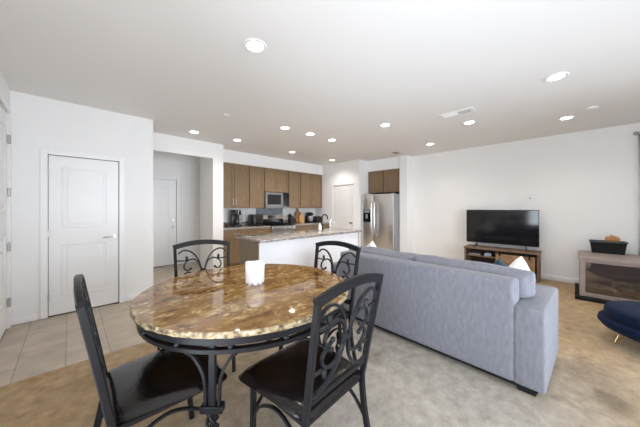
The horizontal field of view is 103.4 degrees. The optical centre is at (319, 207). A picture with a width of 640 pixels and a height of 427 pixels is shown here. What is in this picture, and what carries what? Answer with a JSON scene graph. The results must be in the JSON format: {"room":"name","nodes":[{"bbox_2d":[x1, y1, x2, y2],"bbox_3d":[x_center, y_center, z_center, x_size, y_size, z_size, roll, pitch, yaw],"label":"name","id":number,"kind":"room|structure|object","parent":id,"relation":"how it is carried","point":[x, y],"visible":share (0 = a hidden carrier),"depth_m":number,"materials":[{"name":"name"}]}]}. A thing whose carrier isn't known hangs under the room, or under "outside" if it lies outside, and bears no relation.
{"room":"open-plan living room","nodes":[
{"label":"open-plan living room","id":0,"kind":"room"},
{"bbox_2d":[0,72,9,328],"bbox_3d":[-2.015,0.000,1.242,0.120,2.740,9.200,0,0,-45],"label":"wall","id":1,"kind":"structure","parent":0,"point":[5,91],"depth_m":2.86,"materials":[{"name":"white paint"}]},
{"bbox_2d":[0,91,10,340],"bbox_3d":[-3.232,0.115,2.528,0.139,2.510,1.030,0,0,-45],"label":"door","id":2,"kind":"structure","parent":1,"relation":"in","point":[4,138],"depth_m":2.76,"materials":[{"name":"white paint"}]},
{"bbox_2d":[10,90,152,319],"bbox_3d":[-3.869,0.000,4.212,1.420,2.740,2.170,0,0,-45],"label":"wall","id":3,"kind":"structure","parent":0,"point":[37,122],"depth_m":3.27,"materials":[{"name":"white paint"}]},
{"bbox_2d":[11,293,139,325],"bbox_3d":[-3.099,1.327,3.436,1.425,0.085,0.015,0,0,-45],"label":"baseboard","id":4,"kind":"structure","parent":3,"relation":"attached to","point":[32,317],"depth_m":3.02,"materials":[{"name":"white paint"}]},
{"bbox_2d":[40,148,124,319],"bbox_3d":[-3.163,0.318,3.412,0.830,2.105,0.139,0,0,-45],"label":"door","id":5,"kind":"structure","parent":3,"relation":"in","point":[82,201],"depth_m":3.37,"materials":[{"name":"white paint"}]},
{"bbox_2d":[0,262,199,386],"bbox_3d":[-1.311,1.421,5.806,7.700,0.098,3.900,0,0,-45],"label":"floor tiles","id":6,"kind":"structure","parent":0,"point":[33,348],"depth_m":2.65,"materials":[{"name":"beige tile"}]},
{"bbox_2d":[223,229,247,266],"bbox_3d":[-2.133,0.934,5.969,0.620,0.872,0.691,0,0,-45],"label":"base cabinet","id":7,"kind":"object","parent":6,"relation":"on","point":[228,235],"visible":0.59,"depth_m":5.70,"materials":[{"name":"brown wood"}]},
{"bbox_2d":[223,221,270,230],"bbox_3d":[-1.921,0.426,6.198,1.253,0.142,0.677,0,0,-45],"label":"countertop","id":8,"kind":"structure","parent":7,"relation":"on","point":[244,225],"depth_m":6.20,"materials":[{"name":"stone"}]},
{"bbox_2d":[230,210,242,226],"bbox_3d":[-2.002,0.251,6.174,0.285,0.410,0.265,0,0,-45],"label":"coffee maker","id":9,"kind":"object","parent":8,"relation":"on","point":[236,216],"visible":0.99,"depth_m":6.10,"materials":[{"name":"black plastic"}]},
{"bbox_2d":[248,214,262,225],"bbox_3d":[-1.638,0.310,6.501,0.312,0.290,0.350,0,0,-45],"label":"air fryer","id":10,"kind":"object","parent":8,"relation":"on","point":[253,219],"visible":1,"depth_m":6.41,"materials":[{"name":"black plastic"}]},
{"bbox_2d":[255,219,261,224],"bbox_3d":[-1.552,0.355,6.406,0.200,0.140,0.017,0,0,-45],"label":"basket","id":11,"kind":"object","parent":10,"relation":"on","point":[257,221],"depth_m":6.39,"materials":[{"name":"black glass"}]},
{"bbox_2d":[248,228,270,234],"bbox_3d":[-1.689,0.934,6.409,0.620,0.872,0.691,0,0,-45],"label":"base cabinet","id":12,"kind":"object","parent":6,"relation":"on","point":[258,230],"visible":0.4,"depth_m":6.18,"materials":[{"name":"brown wood"}]},
{"bbox_2d":[263,214,295,232],"bbox_3d":[-1.156,0.770,6.890,0.781,1.160,0.696,0,0,-45],"label":"range","id":13,"kind":"object","parent":6,"relation":"on","point":[276,223],"visible":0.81,"depth_m":6.86,"materials":[{"name":"grey paint"}]},
{"bbox_2d":[263,224,294,225],"bbox_3d":[-1.179,0.459,6.913,0.781,0.022,0.630,0,0,-45],"label":"cooktop","id":14,"kind":"object","parent":13,"relation":"in","point":[263,224],"depth_m":6.74,"materials":[{"name":"black glass"}]},
{"bbox_2d":[239,232,357,271],"bbox_3d":[-0.240,0.933,4.662,2.385,0.874,0.592,0,0,-45],"label":"kitchen island","id":15,"kind":"object","parent":6,"relation":"on","point":[301,251],"visible":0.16,"depth_m":4.12,"materials":[{"name":"white paint"}]},
{"bbox_2d":[235,228,362,242],"bbox_3d":[-0.240,0.475,4.677,2.445,0.039,0.750,0,0,-45],"label":"island countertop","id":16,"kind":"structure","parent":15,"relation":"on","point":[270,237],"depth_m":4.34,"materials":[{"name":"stone"}]},
{"bbox_2d":[295,224,328,230],"bbox_3d":[-0.405,0.934,7.678,1.360,0.872,0.691,0,0,-45],"label":"base cabinet","id":17,"kind":"object","parent":6,"relation":"on","point":[326,226],"visible":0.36,"depth_m":7.35,"materials":[{"name":"brown wood"}]},
{"bbox_2d":[283,219,328,225],"bbox_3d":[-0.414,0.426,7.688,1.368,0.142,0.677,0,0,-45],"label":"countertop","id":18,"kind":"structure","parent":17,"relation":"on","point":[284,221],"depth_m":7.47,"materials":[{"name":"stone"}]},
{"bbox_2d":[287,214,295,223],"bbox_3d":[-0.839,0.308,7.355,0.231,0.295,0.120,0,0,-45],"label":"knife block","id":19,"kind":"object","parent":18,"relation":"on","point":[291,219],"visible":0.82,"depth_m":7.31,"materials":[{"name":"black plastic"}]},
{"bbox_2d":[295,208,300,222],"bbox_3d":[-0.656,0.231,7.747,0.240,0.444,0.097,0,0,-45],"label":"cutting board","id":20,"kind":"object","parent":18,"relation":"on","point":[297,214],"visible":0.75,"depth_m":7.71,"materials":[{"name":"orange wood"}]},
{"bbox_2d":[299,213,304,222],"bbox_3d":[-0.561,0.299,7.693,0.200,0.308,0.066,0,0,-45],"label":"cutting board","id":21,"kind":"object","parent":18,"relation":"on","point":[301,217],"visible":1,"depth_m":7.68,"materials":[{"name":"brown wood"}]},
{"bbox_2d":[304,212,313,222],"bbox_3d":[-0.334,0.292,7.862,0.200,0.327,0.310,0,0,-45],"label":"stand mixer","id":22,"kind":"object","parent":18,"relation":"on","point":[308,219],"visible":0.97,"depth_m":7.80,"materials":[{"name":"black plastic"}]},
{"bbox_2d":[313,216,321,221],"bbox_3d":[-0.087,0.359,8.070,0.255,0.192,0.170,0,0,-45],"label":"toaster","id":23,"kind":"object","parent":18,"relation":"on","point":[315,218],"visible":0.93,"depth_m":8.00,"materials":[{"name":"black plastic"}]},
{"bbox_2d":[362,193,399,251],"bbox_3d":[1.795,0.487,7.083,0.927,1.765,0.980,0,0,-45],"label":"refrigerator","id":24,"kind":"object","parent":6,"relation":"on","point":[380,212],"visible":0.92,"depth_m":6.71,"materials":[{"name":"grey metal"}]},
{"bbox_2d":[153,151,199,263],"bbox_3d":[-3.368,0.000,5.909,1.680,2.740,0.700,0,0,-45],"label":"wall","id":25,"kind":"structure","parent":0,"point":[186,168],"depth_m":6.28,"materials":[{"name":"white paint"}]},
{"bbox_2d":[153,176,179,267],"bbox_3d":[-3.799,0.315,5.822,1.005,2.110,0.158,0,0,-45],"label":"door","id":26,"kind":"structure","parent":25,"relation":"in","point":[164,191],"depth_m":5.96,"materials":[{"name":"white paint"}]},
{"bbox_2d":[181,258,199,263],"bbox_3d":[-3.254,1.327,6.335,0.440,0.085,0.015,0,0,-45],"label":"baseboard","id":27,"kind":"structure","parent":25,"relation":"attached to","point":[190,261],"depth_m":6.33,"materials":[{"name":"white paint"}]},
{"bbox_2d":[153,132,212,158],"bbox_3d":[-2.730,-1.210,4.937,1.220,0.320,0.120,0,0,-45],"label":"wall header","id":28,"kind":"structure","parent":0,"point":[164,143],"depth_m":4.91,"materials":[{"name":"white paint"}]},
{"bbox_2d":[200,143,222,267],"bbox_3d":[-2.432,0.000,5.660,0.220,2.740,0.730,0,0,-45],"label":"wall pier","id":29,"kind":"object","parent":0,"point":[211,170],"visible":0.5,"depth_m":5.45,"materials":[{"name":"white paint"}]},
{"bbox_2d":[223,149,321,221],"bbox_3d":[-1.269,0.000,7.172,3.560,2.740,0.455,0,0,-45],"label":"wall","id":30,"kind":"structure","parent":0,"point":[229,156],"depth_m":6.77,"materials":[{"name":"white paint"}]},
{"bbox_2d":[223,221,247,226],"bbox_3d":[-2.150,0.406,6.429,1.253,0.101,0.027,0,0,-45],"label":"backsplash","id":31,"kind":"structure","parent":30,"relation":"attached to","point":[224,223],"depth_m":6.53,"materials":[{"name":"tile"}]},
{"bbox_2d":[223,162,248,207],"bbox_3d":[-2.175,-0.535,6.157,0.815,1.070,0.376,0,0,-45],"label":"upper cabinet","id":32,"kind":"object","parent":30,"relation":"attached to","point":[235,176],"visible":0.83,"depth_m":6.08,"materials":[{"name":"brown wood"}]},
{"bbox_2d":[249,166,263,207],"bbox_3d":[-1.728,-0.535,6.598,0.430,1.070,0.376,0,0,-45],"label":"upper cabinet","id":33,"kind":"object","parent":30,"relation":"attached to","point":[256,174],"visible":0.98,"depth_m":6.49,"materials":[{"name":"brown wood"}]},
{"bbox_2d":[256,208,282,214],"bbox_3d":[-1.426,0.221,7.167,0.890,0.438,0.003,0,0,-45],"label":"backsplash panel","id":34,"kind":"object","parent":30,"relation":"attached to","point":[264,211],"visible":0.36,"depth_m":7.16,"materials":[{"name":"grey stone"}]},
{"bbox_2d":[264,167,287,192],"bbox_3d":[-1.289,-0.750,7.032,0.795,0.640,0.376,0,0,-45],"label":"upper cabinet","id":35,"kind":"object","parent":30,"relation":"attached to","point":[275,180],"visible":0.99,"depth_m":6.88,"materials":[{"name":"brown wood"}]},
{"bbox_2d":[264,192,288,207],"bbox_3d":[-1.269,-0.212,7.012,0.785,0.415,0.424,0,0,-45],"label":"microwave","id":36,"kind":"object","parent":35,"relation":"attached to","point":[271,199],"visible":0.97,"depth_m":6.85,"materials":[{"name":"silver metal"}]},
{"bbox_2d":[288,171,299,207],"bbox_3d":[-0.847,-0.535,7.470,0.440,1.070,0.376,0,0,-45],"label":"upper cabinet","id":37,"kind":"object","parent":30,"relation":"attached to","point":[293,177],"visible":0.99,"depth_m":7.37,"materials":[{"name":"brown wood"}]},
{"bbox_2d":[300,172,321,207],"bbox_3d":[-0.361,-0.535,7.950,0.915,1.070,0.376,0,0,-45],"label":"upper cabinet","id":38,"kind":"object","parent":30,"relation":"attached to","point":[310,184],"visible":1,"depth_m":7.81,"materials":[{"name":"brown wood"}]},
{"bbox_2d":[0,0,639,165],"bbox_3d":[0.623,-1.420,3.850,7.700,0.100,9.400,0,0,-45],"label":"ceiling","id":39,"kind":"structure","parent":0,"point":[341,70],"depth_m":2.43,"materials":[{"name":"white paint"}]},
{"bbox_2d":[188,130,199,133],"bbox_3d":[-2.267,-1.366,4.553,0.196,0.008,0.196,0,0,-45],"label":"recessed light","id":40,"kind":"object","parent":39,"relation":"in","point":[190,131],"visible":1,"depth_m":4.56,"materials":[{"name":"white"}]},
{"bbox_2d":[243,38,266,53],"bbox_3d":[-0.548,-1.366,2.136,0.196,0.008,0.196,0,0,-45],"label":"recessed light","id":41,"kind":"object","parent":39,"relation":"in","point":[253,45],"visible":1,"depth_m":2.12,"materials":[{"name":"white plastic"}]},
{"bbox_2d":[279,126,290,129],"bbox_3d":[-0.596,-1.366,4.325,0.196,0.008,0.196,0,0,-45],"label":"recessed light","id":42,"kind":"object","parent":39,"relation":"in","point":[281,127],"visible":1,"depth_m":4.33,"materials":[{"name":"white"}]},
{"bbox_2d":[305,132,314,135],"bbox_3d":[-0.181,-1.366,4.675,0.196,0.008,0.196,0,0,-45],"label":"recessed light","id":43,"kind":"object","parent":39,"relation":"in","point":[308,133],"visible":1,"depth_m":4.68,"materials":[{"name":"white"}]},
{"bbox_2d":[379,123,390,126],"bbox_3d":[1.076,-1.366,4.167,0.196,0.008,0.196,0,0,-45],"label":"recessed light","id":44,"kind":"object","parent":39,"relation":"in","point":[382,124],"visible":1,"depth_m":4.17,"materials":[{"name":"white"}]},
{"bbox_2d":[439,107,475,118],"bbox_3d":[1.969,-1.361,3.634,0.180,0.017,0.440,0,0,-45],"label":"ceiling vent","id":45,"kind":"object","parent":39,"relation":"in","point":[470,109],"visible":1,"depth_m":3.60,"materials":[{"name":"white plastic"}]},
{"bbox_2d":[462,120,475,124],"bbox_3d":[2.390,-1.366,4.044,0.196,0.008,0.196,0,0,-45],"label":"recessed light","id":46,"kind":"object","parent":39,"relation":"in","point":[470,121],"visible":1,"depth_m":4.04,"materials":[{"name":"white"}]},
{"bbox_2d":[544,72,569,81],"bbox_3d":[2.470,-1.366,2.639,0.196,0.008,0.196,0,0,-45],"label":"recessed light","id":47,"kind":"object","parent":39,"relation":"in","point":[558,76],"visible":1,"depth_m":2.63,"materials":[{"name":"white"}]},
{"bbox_2d":[558,116,575,120],"bbox_3d":[3.748,-1.366,3.840,0.196,0.008,0.196,0,0,-45],"label":"recessed light","id":48,"kind":"object","parent":39,"relation":"in","point":[565,117],"visible":1,"depth_m":3.85,"materials":[{"name":"white"}]},
{"bbox_2d":[584,106,598,110],"bbox_3d":[3.713,-1.356,3.455,0.140,0.028,0.140,0,0,-45],"label":"smoke detector","id":49,"kind":"object","parent":39,"relation":"attached to","point":[591,108],"visible":1,"depth_m":3.43,"materials":[{"name":"white plastic"}]},
{"bbox_2d":[0,279,639,426],"bbox_3d":[1.994,1.420,2.464,7.700,0.100,5.500,0,0,-45],"label":"floor","id":50,"kind":"structure","parent":0,"point":[594,381],"depth_m":1.86,"materials":[{"name":"carpet"}]},
{"bbox_2d":[73,274,226,426],"bbox_3d":[-0.877,0.844,1.330,0.603,1.061,0.545,0,0,-43],"label":"dining chair","id":51,"kind":"object","parent":50,"relation":"on","point":[132,392],"visible":0.94,"depth_m":1.21,"materials":[{"name":"black metal"}]},
{"bbox_2d":[173,239,235,371],"bbox_3d":[-1.022,0.844,2.244,0.545,1.061,0.603,0,0,-28],"label":"dining chair","id":52,"kind":"object","parent":50,"relation":"on","point":[205,241],"visible":0.34,"depth_m":2.44,"materials":[{"name":"black metal"}]},
{"bbox_2d":[129,264,347,426],"bbox_3d":[-0.522,0.975,1.905,1.463,0.790,1.469,0,0,-45],"label":"dining table","id":53,"kind":"object","parent":50,"relation":"on","point":[210,310],"visible":0.81,"depth_m":1.43,"materials":[{"name":"brown stone"}]},
{"bbox_2d":[205,414,219,426],"bbox_3d":[-0.525,1.052,1.235,0.068,0.123,0.068,0,0,-45],"label":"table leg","id":54,"kind":"object","parent":53,"relation":"attached to","point":[209,418],"depth_m":1.22,"materials":[{"name":"black metal"}]},
{"bbox_2d":[245,260,264,284],"bbox_3d":[-0.505,0.498,1.962,0.146,0.164,0.146,0,0,-45],"label":"candle","id":55,"kind":"object","parent":53,"relation":"on","point":[254,270],"visible":1,"depth_m":1.90,"materials":[{"name":"white wax"}]},
{"bbox_2d":[238,273,382,426],"bbox_3d":[-0.051,0.844,1.351,0.603,1.061,0.545,0,0,42],"label":"dining chair","id":56,"kind":"object","parent":50,"relation":"on","point":[306,377],"visible":1,"depth_m":1.23,"materials":[{"name":"metal"}]},
{"bbox_2d":[279,241,360,359],"bbox_3d":[-0.023,0.844,2.175,0.545,1.061,0.603,0,0,40],"label":"dining chair","id":57,"kind":"object","parent":50,"relation":"on","point":[357,249],"visible":0.34,"depth_m":2.25,"materials":[{"name":"black metal"}]},
{"bbox_2d":[331,245,557,396],"bbox_3d":[1.160,0.932,2.842,0.830,0.876,2.160,0,0,-42],"label":"sofa","id":58,"kind":"object","parent":50,"relation":"on","point":[495,320],"visible":0.85,"depth_m":2.16,"materials":[{"name":"grey fabric"}]},
{"bbox_2d":[367,241,375,246],"bbox_3d":[0.702,0.658,3.471,0.140,0.429,0.428,0,0,-39],"label":"throw pillow","id":59,"kind":"object","parent":58,"relation":"on","point":[372,244],"visible":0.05,"depth_m":3.41,"materials":[{"name":"white fabric"}]},
{"bbox_2d":[349,245,415,260],"bbox_3d":[0.745,0.689,3.134,0.243,0.392,0.980,0,0,-42],"label":"cushion","id":60,"kind":"object","parent":58,"relation":"on","point":[364,249],"depth_m":2.97,"materials":[{"name":"grey fabric"}]},
{"bbox_2d":[414,254,534,299],"bbox_3d":[1.393,0.690,2.415,0.240,0.390,1.025,0,0,-42],"label":"cushion","id":61,"kind":"object","parent":58,"relation":"on","point":[526,278],"depth_m":2.19,"materials":[{"name":"grey fabric"}]},
{"bbox_2d":[493,258,507,266],"bbox_3d":[1.860,0.695,2.613,0.118,0.358,0.358,0,0,-38],"label":"throw pillow","id":62,"kind":"object","parent":58,"relation":"on","point":[499,261],"visible":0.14,"depth_m":2.58,"materials":[{"name":"blue fabric"}]},
{"bbox_2d":[508,256,535,280],"bbox_3d":[1.863,0.670,2.383,0.438,0.436,0.145,0,0,-18],"label":"throw pillow","id":63,"kind":"object","parent":58,"relation":"on","point":[519,263],"visible":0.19,"depth_m":2.34,"materials":[{"name":"white fabric"}]},
{"bbox_2d":[464,244,541,282],"bbox_3d":[3.694,1.100,5.178,0.425,0.540,1.250,0,0,-45],"label":"tv stand","id":64,"kind":"object","parent":50,"relation":"on","point":[532,258],"visible":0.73,"depth_m":5.01,"materials":[{"name":"brown wood"}]},
{"bbox_2d":[466,254,494,258],"bbox_3d":[3.491,1.014,5.421,0.348,0.023,0.540,0,0,-45],"label":"shelf","id":65,"kind":"object","parent":64,"relation":"attached to","point":[482,255],"depth_m":5.33,"materials":[{"name":"brown wood"}]},
{"bbox_2d":[484,252,492,255],"bbox_3d":[3.553,0.971,5.317,0.190,0.061,0.125,0,0,-45],"label":"shelf box","id":66,"kind":"object","parent":64,"relation":"on","point":[485,253],"visible":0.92,"depth_m":5.26,"materials":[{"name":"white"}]},
{"bbox_2d":[467,210,538,250],"bbox_3d":[3.707,0.434,5.205,0.219,0.787,1.230,0,0,-45],"label":"television","id":67,"kind":"object","parent":64,"relation":"on","point":[506,227],"visible":1,"depth_m":5.14,"materials":[{"name":"black plastic"}]},
{"bbox_2d":[575,250,639,303],"bbox_3d":[4.473,1.055,3.843,0.965,0.630,0.835,0,0,-45],"label":"fireplace","id":68,"kind":"object","parent":50,"relation":"on","point":[603,278],"visible":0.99,"depth_m":3.76,"materials":[{"name":"beige wood"}]},
{"bbox_2d":[589,239,628,254],"bbox_3d":[4.705,0.639,4.131,0.200,0.200,0.420,0,0,-45],"label":"planter box","id":69,"kind":"object","parent":68,"relation":"on","point":[597,246],"visible":0.98,"depth_m":4.07,"materials":[{"name":"black"}]},
{"bbox_2d":[605,235,619,241],"bbox_3d":[4.743,0.503,4.094,0.134,0.140,0.169,0,0,-45],"label":"gourd","id":70,"kind":"object","parent":69,"relation":"on","point":[610,238],"visible":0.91,"depth_m":4.06,"materials":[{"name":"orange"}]},
{"bbox_2d":[597,301,639,343],"bbox_3d":[3.302,1.189,2.393,0.914,0.362,0.914,0,0,-45],"label":"ottoman","id":71,"kind":"object","parent":50,"relation":"on","point":[622,317],"visible":1,"depth_m":2.47,"materials":[{"name":"blue fabric"}]},
{"bbox_2d":[603,301,639,329],"bbox_3d":[3.302,1.062,2.393,0.820,0.107,0.820,0,0,-45],"label":"cushion","id":72,"kind":"object","parent":71,"relation":"on","point":[625,315],"depth_m":2.49,"materials":[{"name":"blue fabric"}]},
{"bbox_2d":[315,160,369,245],"bbox_3d":[0.888,0.000,8.183,1.170,2.740,1.810,0,0,-45],"label":"wall","id":73,"kind":"structure","parent":0,"point":[356,171],"depth_m":7.46,"materials":[{"name":"white paint"}]},
{"bbox_2d":[331,182,354,228],"bbox_3d":[0.691,0.310,7.566,0.158,2.120,0.910,0,0,-45],"label":"door","id":74,"kind":"structure","parent":73,"relation":"in","point":[344,195],"depth_m":7.55,"materials":[{"name":"white paint"}]},
{"bbox_2d":[368,155,411,252],"bbox_3d":[2.095,0.000,7.240,0.780,2.740,1.230,0,0,-45],"label":"wall","id":75,"kind":"structure","parent":0,"point":[404,163],"depth_m":6.62,"materials":[{"name":"white paint"}]},
{"bbox_2d":[368,168,399,193],"bbox_3d":[1.989,-0.745,7.286,0.615,0.630,1.005,0,0,-45],"label":"upper cabinet","id":76,"kind":"object","parent":75,"relation":"attached to","point":[383,181],"visible":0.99,"depth_m":7.04,"materials":[{"name":"brown wood"}]},
{"bbox_2d":[412,123,639,278],"bbox_3d":[4.398,0.000,4.883,0.120,2.740,5.360,0,0,-45],"label":"wall","id":77,"kind":"structure","parent":0,"point":[583,185],"depth_m":4.84,"materials":[{"name":"white paint"}]},
{"bbox_2d":[541,274,578,283],"bbox_3d":[4.210,1.323,4.767,0.310,0.095,5.260,0,0,-45],"label":"baseboard","id":78,"kind":"structure","parent":77,"relation":"attached to","point":[543,276],"depth_m":4.71,"materials":[{"name":"white paint"}]},
{"bbox_3d":[5.585,-1.185,3.518,0.110,0.070,1.550,0,0,-45],"label":"curtain rod","id":79,"kind":"object","parent":77,"relation":"attached to","visible":0},
{"bbox_2d":[638,134,639,254],"bbox_3d":[5.168,0.083,3.901,0.088,2.515,0.320,0,0,-45],"label":"curtain","id":80,"kind":"object","parent":79,"relation":"hanging from","point":[638,134],"visible":0.62,"depth_m":4.02,"materials":[{"name":"white fabric"}]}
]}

